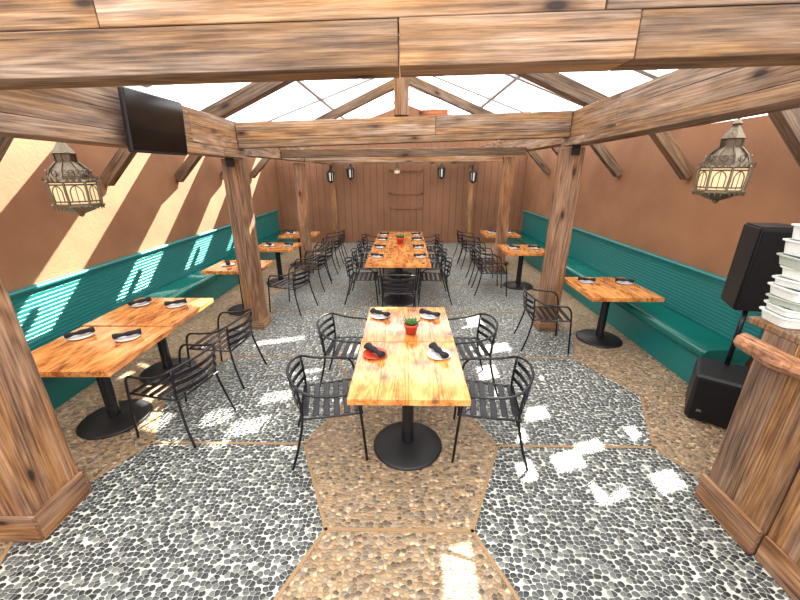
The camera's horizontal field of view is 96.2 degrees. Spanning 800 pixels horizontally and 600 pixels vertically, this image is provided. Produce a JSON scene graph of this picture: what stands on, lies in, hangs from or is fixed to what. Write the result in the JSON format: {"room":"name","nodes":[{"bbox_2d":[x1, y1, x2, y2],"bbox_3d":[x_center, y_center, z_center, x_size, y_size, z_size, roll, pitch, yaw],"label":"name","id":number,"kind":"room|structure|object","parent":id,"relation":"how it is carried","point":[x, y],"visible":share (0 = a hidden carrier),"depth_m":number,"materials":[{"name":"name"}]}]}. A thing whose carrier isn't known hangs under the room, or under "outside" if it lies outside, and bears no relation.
{"room":"restaurant patio","nodes":[
{"label":"restaurant patio","id":0,"kind":"room"},
{"bbox_2d":[0,138,281,291],"bbox_3d":[-3.888,-0.698,4.485,0.200,2.600,13.800,0,20,1],"label":"wall","id":1,"kind":"structure","parent":0,"point":[147,207],"depth_m":4.61,"materials":[{"name":"paint"}]},
{"bbox_2d":[0,137,13,161],"bbox_3d":[-3.484,-1.273,3.047,0.708,0.708,0.120,0,20,1],"label":"brace","id":2,"kind":"object","parent":1,"relation":"attached to","point":[5,142],"visible":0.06,"depth_m":3.05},
{"bbox_2d":[100,148,136,185],"bbox_3d":[-3.463,-1.801,4.505,0.708,0.708,0.120,0,20,1],"label":"brace","id":3,"kind":"object","parent":1,"relation":"attached to","point":[122,158],"visible":0.5,"depth_m":4.51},
{"bbox_2d":[175,155,202,181],"bbox_3d":[-3.441,-2.328,5.962,0.708,0.708,0.120,0,20,1],"label":"brace","id":4,"kind":"object","parent":1,"relation":"attached to","point":[191,161],"visible":0.56,"depth_m":5.96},
{"bbox_2d":[250,158,269,177],"bbox_3d":[-3.398,-3.384,8.877,0.708,0.708,0.120,0,20,1],"label":"brace","id":5,"kind":"object","parent":1,"relation":"attached to","point":[263,161],"visible":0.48,"depth_m":8.87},
{"bbox_2d":[153,78,393,122],"bbox_3d":[-1.936,-2.542,3.937,4.000,1.400,14.080,0,20,1],"label":"skylight","id":6,"kind":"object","parent":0,"point":[194,96],"depth_m":5.90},
{"bbox_2d":[40,142,105,216],"bbox_3d":[-2.618,-1.233,2.763,0.355,1.167,0.355,0,20,1],"label":"hanging lantern","id":7,"kind":"object","parent":6,"relation":"hanging from","point":[74,188],"visible":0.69,"depth_m":2.78,"materials":[{"name":"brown metal"}]},
{"bbox_2d":[200,81,294,118],"bbox_3d":[-1.208,-2.665,4.159,2.508,1.215,0.160,0,20,1],"label":"rafter","id":8,"kind":"object","parent":6,"relation":"attached to","point":[253,92],"visible":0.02,"depth_m":4.21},
{"bbox_2d":[313,78,393,119],"bbox_3d":[-1.165,-3.720,7.073,2.508,1.215,0.160,0,20,1],"label":"rafter","id":9,"kind":"object","parent":6,"relation":"attached to","point":[387,87],"visible":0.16,"depth_m":6.95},
{"bbox_2d":[281,147,526,157],"bbox_3d":[0.049,-2.432,5.926,4.020,0.120,0.100,0,20,1],"label":"tie beam","id":10,"kind":"structure","parent":6,"relation":"attached to","point":[496,151],"depth_m":5.88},
{"bbox_2d":[0,242,791,599],"bbox_3d":[-0.080,0.324,5.479,7.800,0.001,17.240,0,20,1],"label":"floor","id":11,"kind":"structure","parent":0,"point":[168,521],"depth_m":2.61,"materials":[{"name":"stone"}]},
{"bbox_2d":[0,274,92,542],"bbox_3d":[-2.405,0.275,1.986,0.388,2.470,0.388,0,20,1],"label":"support post","id":12,"kind":"object","parent":11,"relation":"on","point":[41,484],"visible":1,"depth_m":2.17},
{"bbox_2d":[0,0,799,89],"bbox_3d":[0.023,-1.135,1.374,6.995,0.457,0.187,-1,20,2],"label":"tie beam","id":13,"kind":"structure","parent":12,"relation":"on","point":[45,44],"depth_m":1.34,"materials":[{"name":"wood"}]},
{"bbox_2d":[31,327,172,439],"bbox_3d":[-2.632,0.749,3.203,0.879,0.749,0.820,0,20,0],"label":"dining table","id":14,"kind":"object","parent":11,"relation":"on","point":[98,355],"visible":0.95,"depth_m":3.13,"materials":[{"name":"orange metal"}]},
{"bbox_2d":[66,332,93,339],"bbox_3d":[-2.889,0.325,3.245,0.200,0.018,0.200,0,20,1],"label":"plate","id":15,"kind":"object","parent":14,"relation":"on","point":[75,337],"visible":0.74,"depth_m":3.24,"materials":[{"name":"white ceramic"}]},
{"bbox_2d":[63,326,94,338],"bbox_3d":[-2.889,0.293,3.234,0.084,0.051,0.214,16,26,38],"label":"rolled napkin","id":16,"kind":"object","parent":15,"relation":"on","point":[90,329],"visible":1,"depth_m":3.22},
{"bbox_2d":[114,334,140,341],"bbox_3d":[-2.439,0.334,3.220,0.200,0.018,0.200,0,20,1],"label":"plate","id":17,"kind":"object","parent":14,"relation":"on","point":[123,338],"visible":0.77,"depth_m":3.20,"materials":[{"name":"white ceramic"}]},
{"bbox_2d":[111,328,141,338],"bbox_3d":[-2.439,0.302,3.209,0.214,0.051,0.084,-15,25,-35],"label":"rolled napkin","id":18,"kind":"object","parent":17,"relation":"on","point":[137,331],"visible":1,"depth_m":3.19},
{"bbox_2d":[82,298,213,384],"bbox_3d":[-2.650,0.463,3.993,0.879,0.749,0.800,0,20,1],"label":"dining table","id":19,"kind":"object","parent":11,"relation":"on","point":[155,313],"visible":0.73,"depth_m":3.86,"materials":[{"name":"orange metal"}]},
{"bbox_2d":[131,301,149,306],"bbox_3d":[-2.908,0.046,4.016,0.200,0.018,0.200,0,20,1],"label":"plate","id":20,"kind":"object","parent":19,"relation":"on","point":[145,302],"visible":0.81,"depth_m":4.01,"materials":[{"name":"white ceramic"}]},
{"bbox_2d":[127,296,150,305],"bbox_3d":[-2.908,0.014,4.005,0.084,0.051,0.214,13,24,33],"label":"rolled napkin","id":21,"kind":"object","parent":20,"relation":"on","point":[148,298],"visible":1,"depth_m":3.99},
{"bbox_2d":[166,303,185,307],"bbox_3d":[-2.488,0.055,3.992,0.200,0.018,0.200,0,20,1],"label":"plate","id":22,"kind":"object","parent":19,"relation":"on","point":[179,304],"visible":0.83,"depth_m":3.98,"materials":[{"name":"white ceramic"}]},
{"bbox_2d":[164,298,186,305],"bbox_3d":[-2.488,0.023,3.981,0.214,0.051,0.084,-12,23,-30],"label":"rolled napkin","id":23,"kind":"object","parent":22,"relation":"on","point":[184,300],"visible":1,"depth_m":3.96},
{"bbox_2d":[8,210,294,409],"bbox_3d":[-3.491,-0.652,6.623,0.534,1.058,9.000,0,20,1],"label":"bench","id":24,"kind":"object","parent":11,"relation":"on","point":[46,310],"visible":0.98,"depth_m":4.82,"materials":[{"name":"teal paint"}]},
{"bbox_2d":[124,343,235,448],"bbox_3d":[-1.918,0.770,3.152,0.590,0.753,0.602,5,20,13],"label":"dining chair","id":25,"kind":"object","parent":11,"relation":"on","point":[186,381],"visible":1,"depth_m":2.99,"materials":[{"name":"black metal"}]},
{"bbox_2d":[186,308,266,388],"bbox_3d":[-1.896,0.490,3.925,0.590,0.753,0.602,2,20,6],"label":"dining chair","id":26,"kind":"object","parent":11,"relation":"on","point":[236,333],"visible":0.98,"depth_m":3.78,"materials":[{"name":"black metal"}]},
{"bbox_2d":[201,260,273,315],"bbox_3d":[-2.543,-0.197,5.816,0.849,0.749,0.700,0,20,1],"label":"dining table","id":27,"kind":"object","parent":11,"relation":"on","point":[217,268],"visible":0.43,"depth_m":5.68,"materials":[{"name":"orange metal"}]},
{"bbox_2d":[221,157,270,329],"bbox_3d":[-2.102,-0.716,4.930,0.283,2.330,0.284,0,20,1],"label":"support post","id":28,"kind":"object","parent":11,"relation":"on","point":[236,178],"depth_m":4.80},
{"bbox_2d":[0,87,246,157],"bbox_3d":[-2.122,-1.519,3.135,0.260,0.398,3.026,0,19,1],"label":"girder","id":29,"kind":"object","parent":28,"relation":"on","point":[91,115],"visible":0.73,"depth_m":2.31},
{"bbox_2d":[117,86,187,155],"bbox_3d":[-1.925,-1.368,2.810,0.121,0.420,0.660,1,20,3],"label":"television","id":30,"kind":"object","parent":29,"relation":"attached to","point":[153,124],"visible":0.95,"depth_m":2.73,"materials":[{"name":"black plastic"}]},
{"bbox_2d":[235,111,572,148],"bbox_3d":[0.027,-2.058,4.360,3.978,0.278,0.200,-1,20,1],"label":"tie beam","id":31,"kind":"structure","parent":29,"relation":"attached to","point":[550,124],"depth_m":4.27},
{"bbox_2d":[394,50,408,116],"bbox_3d":[0.017,-2.574,4.173,0.170,0.780,0.170,0,20,1],"label":"post","id":32,"kind":"object","parent":31,"relation":"on","point":[401,84],"visible":0.44,"depth_m":4.16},
{"bbox_2d":[419,109,447,115],"bbox_3d":[0.397,-2.229,4.293,0.340,0.070,0.120,-1,20,1],"label":"block","id":33,"kind":"object","parent":31,"relation":"on","point":[434,112],"visible":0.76,"depth_m":4.24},
{"bbox_2d":[245,147,331,163],"bbox_3d":[-2.057,-3.071,7.513,0.220,0.320,6.240,0,20,1],"label":"girder","id":34,"kind":"object","parent":28,"relation":"on","point":[267,153],"visible":0.22,"depth_m":5.65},
{"bbox_2d":[258,243,301,285],"bbox_3d":[-2.451,-0.724,7.273,0.799,0.749,0.700,0,20,1],"label":"dining table","id":35,"kind":"object","parent":11,"relation":"on","point":[277,248],"visible":0.71,"depth_m":7.18,"materials":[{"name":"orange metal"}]},
{"bbox_2d":[268,264,317,315],"bbox_3d":[-1.749,-0.206,5.847,0.590,0.753,0.602,6,21,17],"label":"dining chair","id":36,"kind":"object","parent":11,"relation":"on","point":[295,284],"visible":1,"depth_m":5.69,"materials":[{"name":"black metal"}]},
{"bbox_2d":[278,231,319,265],"bbox_3d":[-2.381,-1.218,8.635,0.799,0.749,0.700,0,20,1],"label":"dining table","id":37,"kind":"object","parent":11,"relation":"on","point":[296,235],"visible":0.48,"depth_m":8.53,"materials":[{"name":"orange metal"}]},
{"bbox_2d":[293,163,312,272],"bbox_3d":[-2.061,-1.706,7.709,0.200,2.300,0.200,0,20,1],"label":"support post","id":38,"kind":"object","parent":11,"relation":"on","point":[299,170],"visible":0.76,"depth_m":7.55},
{"bbox_2d":[294,249,332,291],"bbox_3d":[-1.682,-0.599,6.932,0.590,0.753,0.602,2,20,5],"label":"dining chair","id":39,"kind":"object","parent":11,"relation":"on","point":[318,265],"visible":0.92,"depth_m":6.76,"materials":[{"name":"black metal"}]},
{"bbox_2d":[304,242,338,280],"bbox_3d":[-1.672,-0.837,7.590,0.590,0.753,0.602,2,20,5],"label":"dining chair","id":40,"kind":"object","parent":11,"relation":"on","point":[329,244],"visible":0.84,"depth_m":7.44,"materials":[{"name":"black metal"}]},
{"bbox_2d":[286,355,368,469],"bbox_3d":[-0.590,0.851,2.928,0.590,0.753,0.602,-4,20,-10],"label":"dining chair","id":41,"kind":"object","parent":11,"relation":"on","point":[303,408],"visible":0.88,"depth_m":2.80,"materials":[{"name":"black metal"}]},
{"bbox_2d":[315,235,343,269],"bbox_3d":[-1.659,-1.144,8.438,0.590,0.753,0.602,1,20,2],"label":"dining chair","id":42,"kind":"object","parent":11,"relation":"on","point":[338,236],"visible":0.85,"depth_m":8.28,"materials":[{"name":"black metal"}]},
{"bbox_2d":[329,165,338,242],"bbox_3d":[-1.947,-2.778,10.670,0.150,2.300,0.150,0,20,1],"label":"support post","id":43,"kind":"object","parent":11,"relation":"on","point":[333,184],"visible":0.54,"depth_m":10.59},
{"bbox_2d":[326,165,334,182],"bbox_3d":[-1.933,-3.539,10.107,0.219,0.489,0.347,10,22,25],"label":"wall lantern","id":44,"kind":"object","parent":43,"relation":"attached to","point":[330,173],"visible":1,"depth_m":10.04,"materials":[{"name":"black metal"}]},
{"bbox_2d":[332,162,475,163],"bbox_3d":[0.111,-3.920,10.066,4.020,0.200,0.140,0,20,1],"label":"tie beam","id":45,"kind":"structure","parent":43,"relation":"on","point":[356,162],"depth_m":10.02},
{"bbox_2d":[323,230,347,261],"bbox_3d":[-1.649,-1.383,9.098,0.590,0.753,0.602,-1,20,-3],"label":"dining chair","id":46,"kind":"object","parent":11,"relation":"on","point":[341,234],"visible":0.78,"depth_m":8.97,"materials":[{"name":"black metal"}]},
{"bbox_2d":[317,313,366,386],"bbox_3d":[-0.548,0.546,3.770,0.590,0.753,0.602,1,20,3],"label":"dining chair","id":47,"kind":"object","parent":11,"relation":"on","point":[356,342],"visible":0.67,"depth_m":3.72,"materials":[{"name":"black metal"}]},
{"bbox_2d":[0,243,700,599],"bbox_3d":[-0.080,0.323,5.479,7.810,0.006,17.262,0,20,1],"label":"trim","id":48,"kind":"structure","parent":11,"relation":"in","point":[472,530],"depth_m":2.98,"materials":[{"name":"brown wood"}]},
{"bbox_2d":[344,257,379,304],"bbox_3d":[-0.661,-0.356,6.262,0.590,0.753,0.602,0,20,0],"label":"dining chair","id":49,"kind":"object","parent":11,"relation":"on","point":[375,278],"visible":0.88,"depth_m":6.13,"materials":[{"name":"black metal"}]},
{"bbox_2d":[351,248,381,290],"bbox_3d":[-0.650,-0.621,6.994,0.590,0.753,0.602,-2,20,-4],"label":"dining chair","id":50,"kind":"object","parent":11,"relation":"on","point":[357,263],"visible":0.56,"depth_m":6.81,"materials":[{"name":"black metal"}]},
{"bbox_2d":[356,241,383,278],"bbox_3d":[-0.639,-0.883,7.718,0.590,0.753,0.602,-1,20,-3],"label":"dining chair","id":51,"kind":"object","parent":11,"relation":"on","point":[360,243],"visible":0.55,"depth_m":7.54,"materials":[{"name":"black metal"}]},
{"bbox_2d":[361,234,384,268],"bbox_3d":[-0.627,-1.174,8.521,0.590,0.753,0.602,2,20,5],"label":"dining chair","id":52,"kind":"object","parent":11,"relation":"on","point":[362,238],"visible":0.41,"depth_m":8.47,"materials":[{"name":"black metal"}]},
{"bbox_2d":[365,254,430,305],"bbox_3d":[-0.027,-0.345,6.225,1.059,0.749,0.810,0,20,1],"label":"dining table","id":53,"kind":"object","parent":11,"relation":"on","point":[398,261],"visible":0.97,"depth_m":6.06,"materials":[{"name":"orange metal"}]},
{"bbox_2d":[378,273,417,306],"bbox_3d":[-0.026,-0.107,5.573,0.602,0.753,0.590,0,20,1],"label":"dining chair","id":54,"kind":"object","parent":11,"relation":"on","point":[387,288],"visible":0.92,"depth_m":5.37,"materials":[{"name":"black metal"}]},
{"bbox_2d":[370,245,427,283],"bbox_3d":[-0.015,-0.624,6.996,1.059,0.749,0.810,0,20,1],"label":"dining table","id":55,"kind":"object","parent":11,"relation":"on","point":[389,249],"visible":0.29,"depth_m":6.82,"materials":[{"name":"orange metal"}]},
{"bbox_2d":[373,238,425,277],"bbox_3d":[-0.004,-0.903,7.767,1.059,0.749,0.810,0,20,1],"label":"dining table","id":56,"kind":"object","parent":11,"relation":"on","point":[390,241],"visible":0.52,"depth_m":7.59,"materials":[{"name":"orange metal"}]},
{"bbox_2d":[376,232,423,268],"bbox_3d":[0.008,-1.182,8.538,1.059,0.749,0.810,0,20,1],"label":"dining table","id":57,"kind":"object","parent":11,"relation":"on","point":[391,234],"visible":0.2,"depth_m":8.41,"materials":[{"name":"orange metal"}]},
{"bbox_2d":[362,307,453,341],"bbox_3d":[0.076,0.575,3.685,0.819,0.749,0.840,0,20,1],"label":"dining table","id":58,"kind":"object","parent":11,"relation":"on","point":[390,329],"visible":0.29,"depth_m":3.44,"materials":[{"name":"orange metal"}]},
{"bbox_2d":[403,316,420,334],"bbox_3d":[0.101,0.235,3.306,0.146,0.146,0.154,-15,25,-36],"label":"potted plant","id":59,"kind":"object","parent":58,"relation":"on","point":[410,325],"visible":1,"depth_m":3.27,"materials":[{"name":"green plant"}]},
{"bbox_2d":[420,313,437,318],"bbox_3d":[0.308,0.164,3.692,0.200,0.018,0.200,0,20,1],"label":"plate","id":60,"kind":"object","parent":58,"relation":"on","point":[423,315],"visible":0.66,"depth_m":3.68,"materials":[{"name":"white ceramic"}]},
{"bbox_2d":[419,308,440,316],"bbox_3d":[0.307,0.132,3.681,0.214,0.051,0.084,13,23,31],"label":"rolled napkin","id":61,"kind":"object","parent":60,"relation":"on","point":[437,314],"visible":1,"depth_m":3.66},
{"bbox_2d":[347,342,470,470],"bbox_3d":[0.064,0.864,2.886,0.819,0.749,0.840,0,20,1],"label":"dining table","id":62,"kind":"object","parent":11,"relation":"on","point":[406,377],"visible":0.99,"depth_m":2.76,"materials":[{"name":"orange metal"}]},
{"bbox_2d":[363,347,386,358],"bbox_3d":[-0.204,0.440,2.928,0.200,0.018,0.200,0,20,1],"label":"plate","id":63,"kind":"object","parent":62,"relation":"on","point":[367,353],"visible":0.71,"depth_m":2.92,"materials":[{"name":"red ceramic"}]},
{"bbox_2d":[364,342,385,357],"bbox_3d":[-0.204,0.408,2.917,0.084,0.051,0.214,-16,25,-37],"label":"rolled napkin","id":64,"kind":"object","parent":63,"relation":"on","point":[368,345],"visible":1,"depth_m":2.90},
{"bbox_2d":[427,348,450,359],"bbox_3d":[0.316,0.443,2.921,0.200,0.018,0.200,0,20,1],"label":"plate","id":65,"kind":"object","parent":62,"relation":"on","point":[431,353],"visible":0.73,"depth_m":2.92,"materials":[{"name":"white ceramic"}]},
{"bbox_2d":[428,342,448,358],"bbox_3d":[0.316,0.411,2.910,0.084,0.051,0.214,-9,22,-23],"label":"rolled napkin","id":66,"kind":"object","parent":65,"relation":"on","point":[433,345],"visible":1,"depth_m":2.90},
{"bbox_2d":[414,234,439,268],"bbox_3d":[0.642,-1.167,8.501,0.590,0.753,0.602,2,20,5],"label":"dining chair","id":67,"kind":"object","parent":11,"relation":"on","point":[435,244],"visible":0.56,"depth_m":8.33,"materials":[{"name":"black metal"}]},
{"bbox_2d":[416,241,442,276],"bbox_3d":[0.630,-0.877,7.702,0.590,0.753,0.602,1,20,3],"label":"dining chair","id":68,"kind":"object","parent":11,"relation":"on","point":[437,254],"visible":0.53,"depth_m":7.55,"materials":[{"name":"black metal"}]},
{"bbox_2d":[416,248,447,290],"bbox_3d":[0.619,-0.615,6.977,0.590,0.753,0.602,2,20,6],"label":"dining chair","id":69,"kind":"object","parent":11,"relation":"on","point":[442,256],"visible":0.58,"depth_m":6.80,"materials":[{"name":"black metal"}]},
{"bbox_2d":[418,257,452,304],"bbox_3d":[0.609,-0.350,6.245,0.590,0.753,0.602,1,20,2],"label":"dining chair","id":70,"kind":"object","parent":11,"relation":"on","point":[445,275],"visible":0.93,"depth_m":6.10,"materials":[{"name":"black metal"}]},
{"bbox_2d":[453,230,479,261],"bbox_3d":[1.702,-1.383,9.098,0.590,0.753,0.602,-1,20,-4],"label":"dining chair","id":71,"kind":"object","parent":11,"relation":"on","point":[458,235],"visible":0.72,"depth_m":8.98,"materials":[{"name":"black metal"}]},
{"bbox_2d":[464,165,474,244],"bbox_3d":[2.053,-2.759,10.617,0.150,2.300,0.150,0,20,1],"label":"support post","id":72,"kind":"object","parent":11,"relation":"on","point":[470,185],"visible":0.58,"depth_m":10.55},
{"bbox_2d":[469,165,477,182],"bbox_3d":[2.067,-3.520,10.054,0.219,0.489,0.347,10,22,25],"label":"wall lantern","id":73,"kind":"object","parent":72,"relation":"attached to","point":[473,173],"visible":1,"depth_m":9.98,"materials":[{"name":"black metal"}]},
{"bbox_2d":[457,235,485,269],"bbox_3d":[1.692,-1.145,8.441,0.590,0.753,0.602,0,20,-1],"label":"dining chair","id":74,"kind":"object","parent":11,"relation":"on","point":[466,248],"visible":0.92,"depth_m":8.29,"materials":[{"name":"black metal"}]},
{"bbox_2d":[448,313,498,396],"bbox_3d":[0.691,0.551,3.755,0.590,0.753,0.602,-2,20,-5],"label":"dining chair","id":75,"kind":"object","parent":11,"relation":"on","point":[478,341],"visible":0.66,"depth_m":3.70,"materials":[{"name":"black metal"}]},
{"bbox_2d":[465,244,497,285],"bbox_3d":[1.675,-0.737,7.314,0.590,0.753,0.602,1,20,4],"label":"dining chair","id":76,"kind":"object","parent":11,"relation":"on","point":[472,251],"visible":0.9,"depth_m":7.17,"materials":[{"name":"black metal"}]},
{"bbox_2d":[471,252,506,296],"bbox_3d":[1.665,-0.499,6.657,0.590,0.753,0.602,2,20,5],"label":"dining chair","id":77,"kind":"object","parent":11,"relation":"on","point":[481,266],"visible":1,"depth_m":6.53,"materials":[{"name":"black metal"}]},
{"bbox_2d":[451,355,534,470],"bbox_3d":[0.739,0.857,2.912,0.590,0.753,0.602,3,20,9],"label":"dining chair","id":78,"kind":"object","parent":11,"relation":"on","point":[512,396],"visible":0.92,"depth_m":2.79,"materials":[{"name":"black metal"}]},
{"bbox_2d":[479,230,520,264],"bbox_3d":[2.391,-1.263,8.761,0.799,0.749,0.800,0,20,1],"label":"dining table","id":79,"kind":"object","parent":11,"relation":"on","point":[485,233],"visible":0.23,"depth_m":8.41,"materials":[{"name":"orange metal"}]},
{"bbox_2d":[493,157,515,272],"bbox_3d":[2.199,-1.742,7.633,0.200,2.420,0.200,0,20,1],"label":"support post","id":80,"kind":"object","parent":11,"relation":"on","point":[508,165],"visible":0.74,"depth_m":7.48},
{"bbox_2d":[304,147,502,162],"bbox_3d":[0.070,-2.957,7.331,4.020,0.260,0.180,0,20,1],"label":"tie beam","id":81,"kind":"structure","parent":80,"relation":"on","point":[418,158],"depth_m":7.27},
{"bbox_2d":[496,245,543,289],"bbox_3d":[2.345,-0.633,7.022,0.799,0.749,0.800,0,20,1],"label":"dining table","id":82,"kind":"object","parent":11,"relation":"on","point":[524,250],"visible":0.95,"depth_m":6.93,"materials":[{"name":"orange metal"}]},
{"bbox_2d":[513,286,571,354],"bbox_3d":[1.855,0.227,4.652,0.590,0.753,0.602,2,20,6],"label":"dining chair","id":83,"kind":"object","parent":11,"relation":"on","point":[528,308],"visible":1,"depth_m":4.51,"materials":[{"name":"black metal"}]},
{"bbox_2d":[533,145,584,330],"bbox_3d":[2.127,-0.757,4.852,0.283,2.460,0.284,0,20,1],"label":"support post","id":84,"kind":"object","parent":11,"relation":"on","point":[568,171],"depth_m":4.70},
{"bbox_2d":[561,65,799,146],"bbox_3d":[2.138,-1.621,3.035,0.260,0.368,3.027,0,19,1],"label":"girder","id":85,"kind":"object","parent":84,"relation":"on","point":[680,98],"visible":0.94,"depth_m":2.52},
{"bbox_2d":[480,138,561,151],"bbox_3d":[2.203,-3.163,7.416,0.220,0.291,6.240,0,20,1],"label":"girder","id":86,"kind":"object","parent":85,"relation":"attached to","point":[531,144],"visible":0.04,"depth_m":5.78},
{"bbox_2d":[564,277,664,347],"bbox_3d":[2.712,0.179,4.779,0.839,0.749,0.880,0,20,1],"label":"dining table","id":87,"kind":"object","parent":11,"relation":"on","point":[605,290],"visible":0.97,"depth_m":4.68,"materials":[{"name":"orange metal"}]},
{"bbox_2d":[507,210,763,383],"bbox_3d":[3.379,-0.849,7.168,0.534,1.058,7.650,0,20,1],"label":"bench","id":88,"kind":"object","parent":11,"relation":"on","point":[692,321],"visible":0.54,"depth_m":4.61,"materials":[{"name":"teal paint"}]},
{"bbox_2d":[684,356,749,428],"bbox_3d":[2.965,0.867,3.306,0.460,0.460,0.474,15,25,36],"label":"subwoofer","id":89,"kind":"object","parent":11,"relation":"on","point":[714,388],"visible":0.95,"depth_m":3.19,"materials":[{"name":"black plastic"}]},
{"bbox_2d":[688,378,741,426],"bbox_3d":[2.822,0.922,3.137,0.410,0.390,0.012,15,25,36],"label":"grille","id":90,"kind":"object","parent":89,"relation":"attached to","point":[711,400],"depth_m":3.17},
{"bbox_2d":[720,222,793,364],"bbox_3d":[3.041,-0.003,3.123,0.374,1.280,0.321,4,20,12],"label":"loudspeaker","id":91,"kind":"object","parent":89,"relation":"on","point":[755,260],"visible":0.77,"depth_m":2.94,"materials":[{"name":"black plastic"}]},
{"bbox_2d":[738,231,792,308],"bbox_3d":[3.007,-0.225,2.882,0.330,0.640,0.012,4,20,12],"label":"grille","id":92,"kind":"object","parent":91,"relation":"attached to","point":[763,261],"depth_m":2.89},
{"bbox_2d":[694,316,799,599],"bbox_3d":[2.513,0.919,1.868,1.011,1.340,1.123,0,20,1],"label":"stand","id":93,"kind":"object","parent":11,"relation":"on","point":[751,488],"visible":0.99,"depth_m":2.06,"materials":[{"name":"brown wood"}]},
{"bbox_2d":[759,306,799,329],"bbox_3d":[2.249,0.106,2.052,0.256,0.060,0.220,4,20,10],"label":"tray","id":94,"kind":"object","parent":93,"relation":"on","point":[781,321],"visible":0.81,"depth_m":2.02,"materials":[{"name":"plastic"}]},
{"bbox_2d":[764,299,799,318],"bbox_3d":[2.242,0.056,2.030,0.237,0.045,0.204,4,20,11],"label":"tray","id":95,"kind":"object","parent":94,"relation":"on","point":[780,310],"visible":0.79,"depth_m":2.00,"materials":[{"name":"plastic"}]},
{"bbox_2d":[766,293,799,311],"bbox_3d":[2.247,0.012,2.014,0.252,0.045,0.216,-2,20,-6],"label":"tray","id":96,"kind":"object","parent":95,"relation":"on","point":[773,299],"visible":0.69,"depth_m":2.00,"materials":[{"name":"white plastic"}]},
{"bbox_2d":[768,282,799,302],"bbox_3d":[2.241,-0.037,1.989,0.263,0.060,0.226,3,20,8],"label":"tray","id":97,"kind":"object","parent":96,"relation":"on","point":[789,294],"visible":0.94,"depth_m":1.99,"materials":[{"name":"plastic"}]},
{"bbox_2d":[772,274,799,290],"bbox_3d":[2.249,-0.090,1.977,0.261,0.045,0.224,-3,20,-8],"label":"tray","id":98,"kind":"object","parent":97,"relation":"on","point":[780,280],"visible":0.86,"depth_m":1.99,"materials":[{"name":"plastic"}]},
{"bbox_2d":[780,265,799,280],"bbox_3d":[2.250,-0.138,1.948,0.241,0.060,0.207,0,20,0],"label":"tray","id":99,"kind":"object","parent":98,"relation":"on","point":[787,272],"visible":0.82,"depth_m":1.97,"materials":[{"name":"plastic"}]},
{"bbox_2d":[777,252,799,270],"bbox_3d":[2.234,-0.200,1.936,0.259,0.060,0.223,4,20,12],"label":"tray","id":100,"kind":"object","parent":99,"relation":"on","point":[790,261],"visible":0.94,"depth_m":1.96,"materials":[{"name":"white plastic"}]},
{"bbox_2d":[782,238,799,256],"bbox_3d":[2.249,-0.270,1.921,0.260,0.080,0.223,2,20,5],"label":"tray","id":101,"kind":"object","parent":100,"relation":"on","point":[792,246],"visible":0.98,"depth_m":1.96,"materials":[{"name":"plastic"}]},
{"bbox_2d":[791,223,799,240],"bbox_3d":[2.247,-0.347,1.891,0.238,0.080,0.205,4,20,11],"label":"tray","id":102,"kind":"object","parent":101,"relation":"on","point":[796,231],"visible":1,"depth_m":1.95,"materials":[{"name":"plastic"}]},
{"bbox_2d":[275,106,527,242],"bbox_3d":[0.009,-3.681,10.742,8.000,3.950,0.095,0,20,1],"label":"wall","id":103,"kind":"structure","parent":0,"point":[376,200],"depth_m":10.92,"materials":[{"name":"brown paint"}]},
{"bbox_2d":[346,164,353,179],"bbox_3d":[-1.427,-3.758,10.477,0.219,0.489,0.347,10,22,25],"label":"wall lantern","id":104,"kind":"object","parent":103,"relation":"attached to","point":[350,171],"visible":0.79,"depth_m":10.41,"materials":[{"name":"black metal"}]},
{"bbox_2d":[142,70,665,121],"bbox_3d":[0.061,-2.673,3.711,5.216,0.957,13.800,0,20,1],"label":"trim","id":105,"kind":"structure","parent":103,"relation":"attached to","point":[652,74],"depth_m":6.22,"materials":[{"name":"metal"}]},
{"bbox_2d":[409,69,767,123],"bbox_3d":[1.888,-2.581,3.866,3.650,1.278,14.080,0,20,1],"label":"skylight","id":106,"kind":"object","parent":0,"point":[613,83],"depth_m":5.63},
{"bbox_2d":[409,77,492,113],"bbox_3d":[1.385,-3.755,7.023,2.504,1.117,0.160,0,20,1],"label":"rafter","id":107,"kind":"object","parent":106,"relation":"attached to","point":[414,82],"visible":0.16,"depth_m":6.90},
{"bbox_2d":[516,73,607,106],"bbox_3d":[1.342,-2.700,4.108,2.504,1.117,0.160,0,20,1],"label":"rafter","id":108,"kind":"object","parent":106,"relation":"attached to","point":[560,84],"visible":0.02,"depth_m":4.12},
{"bbox_2d":[691,118,756,203],"bbox_3d":[2.501,-1.301,2.662,0.347,1.141,0.347,0,20,1],"label":"hanging lantern","id":109,"kind":"object","parent":106,"relation":"hanging from","point":[726,172],"visible":0.8,"depth_m":2.68,"materials":[{"name":"grey metal"}]},
{"bbox_2d":[519,115,799,367],"bbox_3d":[3.711,-0.709,4.368,0.200,2.700,13.800,0,20,1],"label":"wall","id":110,"kind":"structure","parent":0,"point":[647,207],"depth_m":4.66,"materials":[{"name":"paint"}]},
{"bbox_2d":[527,151,549,174],"bbox_3d":[3.362,-3.427,8.761,0.708,0.708,0.120,0,20,1],"label":"brace","id":111,"kind":"object","parent":110,"relation":"attached to","point":[533,154],"visible":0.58,"depth_m":8.73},
{"bbox_2d":[589,143,622,176],"bbox_3d":[3.318,-2.372,5.846,0.708,0.708,0.120,0,20,1],"label":"brace","id":112,"kind":"object","parent":110,"relation":"attached to","point":[600,149],"visible":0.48,"depth_m":5.83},
{"bbox_2d":[649,131,693,179],"bbox_3d":[3.297,-1.844,4.389,0.708,0.708,0.120,0,20,1],"label":"brace","id":113,"kind":"object","parent":110,"relation":"attached to","point":[664,141],"visible":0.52,"depth_m":4.37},
{"bbox_2d":[768,108,799,166],"bbox_3d":[3.275,-1.316,2.932,0.708,0.708,0.120,0,20,1],"label":"brace","id":114,"kind":"object","parent":110,"relation":"attached to","point":[786,122],"visible":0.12,"depth_m":2.89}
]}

